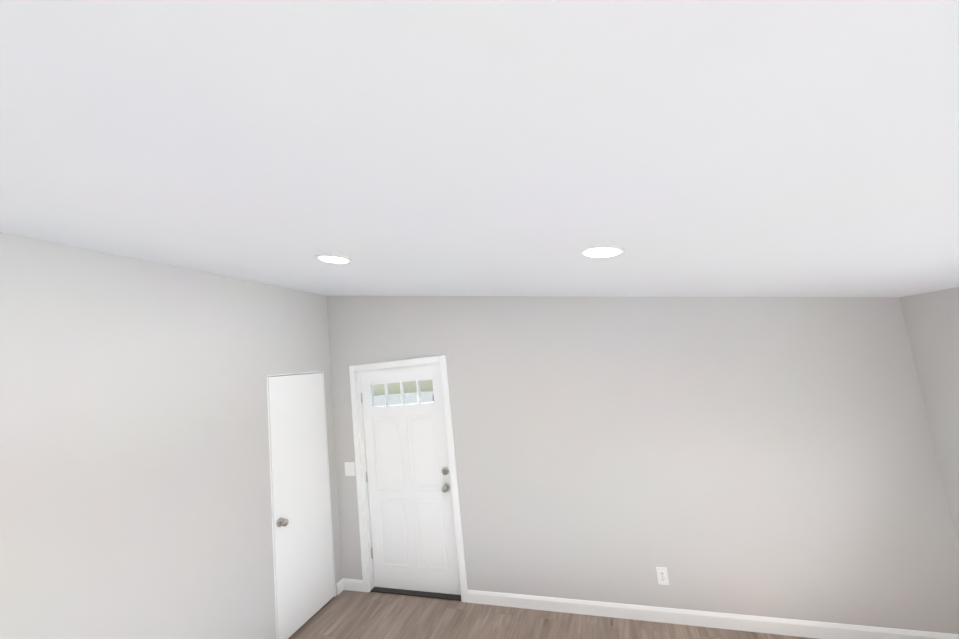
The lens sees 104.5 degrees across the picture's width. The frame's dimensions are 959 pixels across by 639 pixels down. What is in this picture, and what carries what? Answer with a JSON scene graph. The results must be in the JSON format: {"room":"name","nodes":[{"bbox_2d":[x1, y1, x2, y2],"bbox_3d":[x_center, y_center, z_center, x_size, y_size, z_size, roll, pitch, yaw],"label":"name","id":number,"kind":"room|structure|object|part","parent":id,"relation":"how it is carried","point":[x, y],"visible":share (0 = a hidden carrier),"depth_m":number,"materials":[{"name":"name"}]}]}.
{"room":"empty living room","nodes":[
{"label":"empty living room","id":0,"kind":"room"},
{"bbox_2d":[0,232,342,638],"bbox_3d":[-2.722,0.734,-0.045,0.120,3.050,8.175,-8,-7,17],"label":"wall","id":1,"kind":"structure","parent":0,"point":[135,495],"depth_m":2.14,"materials":[{"name":"paint"}]},
{"bbox_2d":[266,371,335,638],"bbox_3d":[-1.574,1.496,3.217,0.124,2.047,0.649,-8,-7,17],"label":"door frame","id":2,"kind":"structure","parent":1,"relation":"attached to","point":[267,376],"depth_m":2.99,"materials":[{"name":"white wood"}]},
{"bbox_2d":[268,373,334,638],"bbox_3d":[-1.496,1.486,3.192,0.108,2.018,0.619,-8,-7,17],"label":"closet door","id":3,"kind":"structure","parent":1,"relation":"in","point":[304,577],"depth_m":3.15,"materials":[{"name":"white wood"}]},
{"bbox_3d":[-1.545,1.600,2.930,0.072,0.066,0.066,-8,-7,17],"label":"knob","id":4,"kind":"part","parent":3,"relation":"part of","materials":[{"name":"silver metal"}]},
{"bbox_2d":[336,578,343,594],"bbox_3d":[-1.291,2.481,3.454,0.014,0.095,0.090,-8,-7,17],"label":"baseboard","id":5,"kind":"structure","parent":1,"relation":"attached to","point":[340,586],"depth_m":3.44,"materials":[{"name":"white wood"}]},
{"bbox_2d":[0,0,958,296],"bbox_3d":[-0.614,-0.600,-0.632,4.810,0.980,8.175,-8,-7,17],"label":"ceiling","id":6,"kind":"structure","parent":0,"point":[740,148],"depth_m":0.78,"materials":[{"name":"paint"}]},
{"bbox_2d":[315,254,351,262],"bbox_3d":[-0.782,-0.325,1.996,0.182,0.034,0.184,-8,-7,17],"label":"recessed light","id":7,"kind":"object","parent":6,"relation":"in","point":[333,258],"visible":1,"depth_m":1.97,"materials":[{"name":"white plastic"}]},
{"bbox_2d":[580,246,624,256],"bbox_3d":[0.526,-0.291,1.599,0.182,0.034,0.184,-8,-7,17],"label":"recessed light","id":8,"kind":"object","parent":6,"relation":"in","point":[601,251],"visible":1,"depth_m":1.57,"materials":[{"name":"white plastic"}]},
{"bbox_2d":[288,590,816,638],"bbox_3d":[-2.267,2.249,-0.316,8.700,0.100,8.175,-8,-7,17],"label":"floor","id":9,"kind":"structure","parent":0,"point":[345,614],"depth_m":2.86,"materials":[{"name":"brown wood"}]},
{"bbox_2d":[272,296,958,633],"bbox_3d":[0.334,0.785,3.181,5.500,3.050,0.150,-8,-7,17],"label":"wall","id":10,"kind":"structure","parent":0,"point":[775,457],"depth_m":2.70,"materials":[{"name":"paint"}]},
{"bbox_2d":[344,462,355,475],"bbox_3d":[-1.244,1.434,3.564,0.116,0.125,0.010,-8,-7,17],"label":"light switch","id":11,"kind":"object","parent":10,"relation":"attached to","point":[349,468],"visible":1,"depth_m":3.56,"materials":[{"name":"white plastic"}]},
{"bbox_2d":[343,578,362,591],"bbox_3d":[-1.177,2.470,3.457,0.230,0.095,0.014,-8,-7,17],"label":"baseboard","id":12,"kind":"structure","parent":10,"relation":"attached to","point":[353,584],"depth_m":3.45,"materials":[{"name":"white wood"}]},
{"bbox_2d":[349,355,467,602],"bbox_3d":[-0.661,1.416,3.450,1.030,2.070,0.166,-8,-7,17],"label":"door frame","id":13,"kind":"structure","parent":10,"relation":"attached to","point":[362,489],"depth_m":3.45,"materials":[{"name":"white wood"}]},
{"bbox_2d":[360,364,460,594],"bbox_3d":[-0.670,1.443,3.421,0.891,1.988,0.112,-8,-7,17],"label":"front door","id":14,"kind":"structure","parent":10,"relation":"in","point":[413,539],"depth_m":3.42,"materials":[{"name":"painted wood"},{"name":"glass"},{"name":"metal"}]},
{"bbox_3d":[-0.733,0.702,3.539,0.688,0.235,0.006,-8,-7,17],"label":"glass","id":15,"kind":"part","parent":14,"relation":"part of","materials":[{"name":"clear glass"}]},
{"bbox_2d":[370,587,460,600],"bbox_3d":[-0.550,2.434,3.348,0.894,0.011,0.174,-8,-7,17],"label":"front door threshold sill","id":16,"kind":"structure","parent":10,"relation":"attached to","point":[418,593],"depth_m":3.28,"materials":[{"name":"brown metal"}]},
{"bbox_2d":[656,567,668,584],"bbox_3d":[1.323,1.854,2.685,0.072,0.118,0.009,-8,-7,17],"label":"outlet","id":17,"kind":"object","parent":10,"relation":"attached to","point":[662,575],"visible":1,"depth_m":2.68,"materials":[{"name":"white plastic"}]},
{"bbox_2d":[467,590,958,638],"bbox_3d":[1.411,2.105,2.634,3.190,0.095,0.014,-8,-7,17],"label":"baseboard","id":18,"kind":"structure","parent":10,"relation":"attached to","point":[790,627],"depth_m":2.58,"materials":[{"name":"white wood"}]},
{"bbox_2d":[900,287,958,547],"bbox_3d":[1.608,0.123,-1.423,0.150,3.050,8.175,-8,-7,17],"label":"wall","id":19,"kind":"structure","parent":0,"point":[932,321],"depth_m":2.20,"materials":[{"name":"paint"}]},
{"label":"outside","id":20,"kind":"structure","parent":0,"visible":0},
{"bbox_2d":[374,391,433,405],"bbox_3d":[-2.155,2.521,0.747,60.000,0.180,60.000,-8,-7,17],"label":"door window","id":21,"kind":"structure","parent":20,"point":[381,402],"depth_m":27.39,"materials":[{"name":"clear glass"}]}
]}

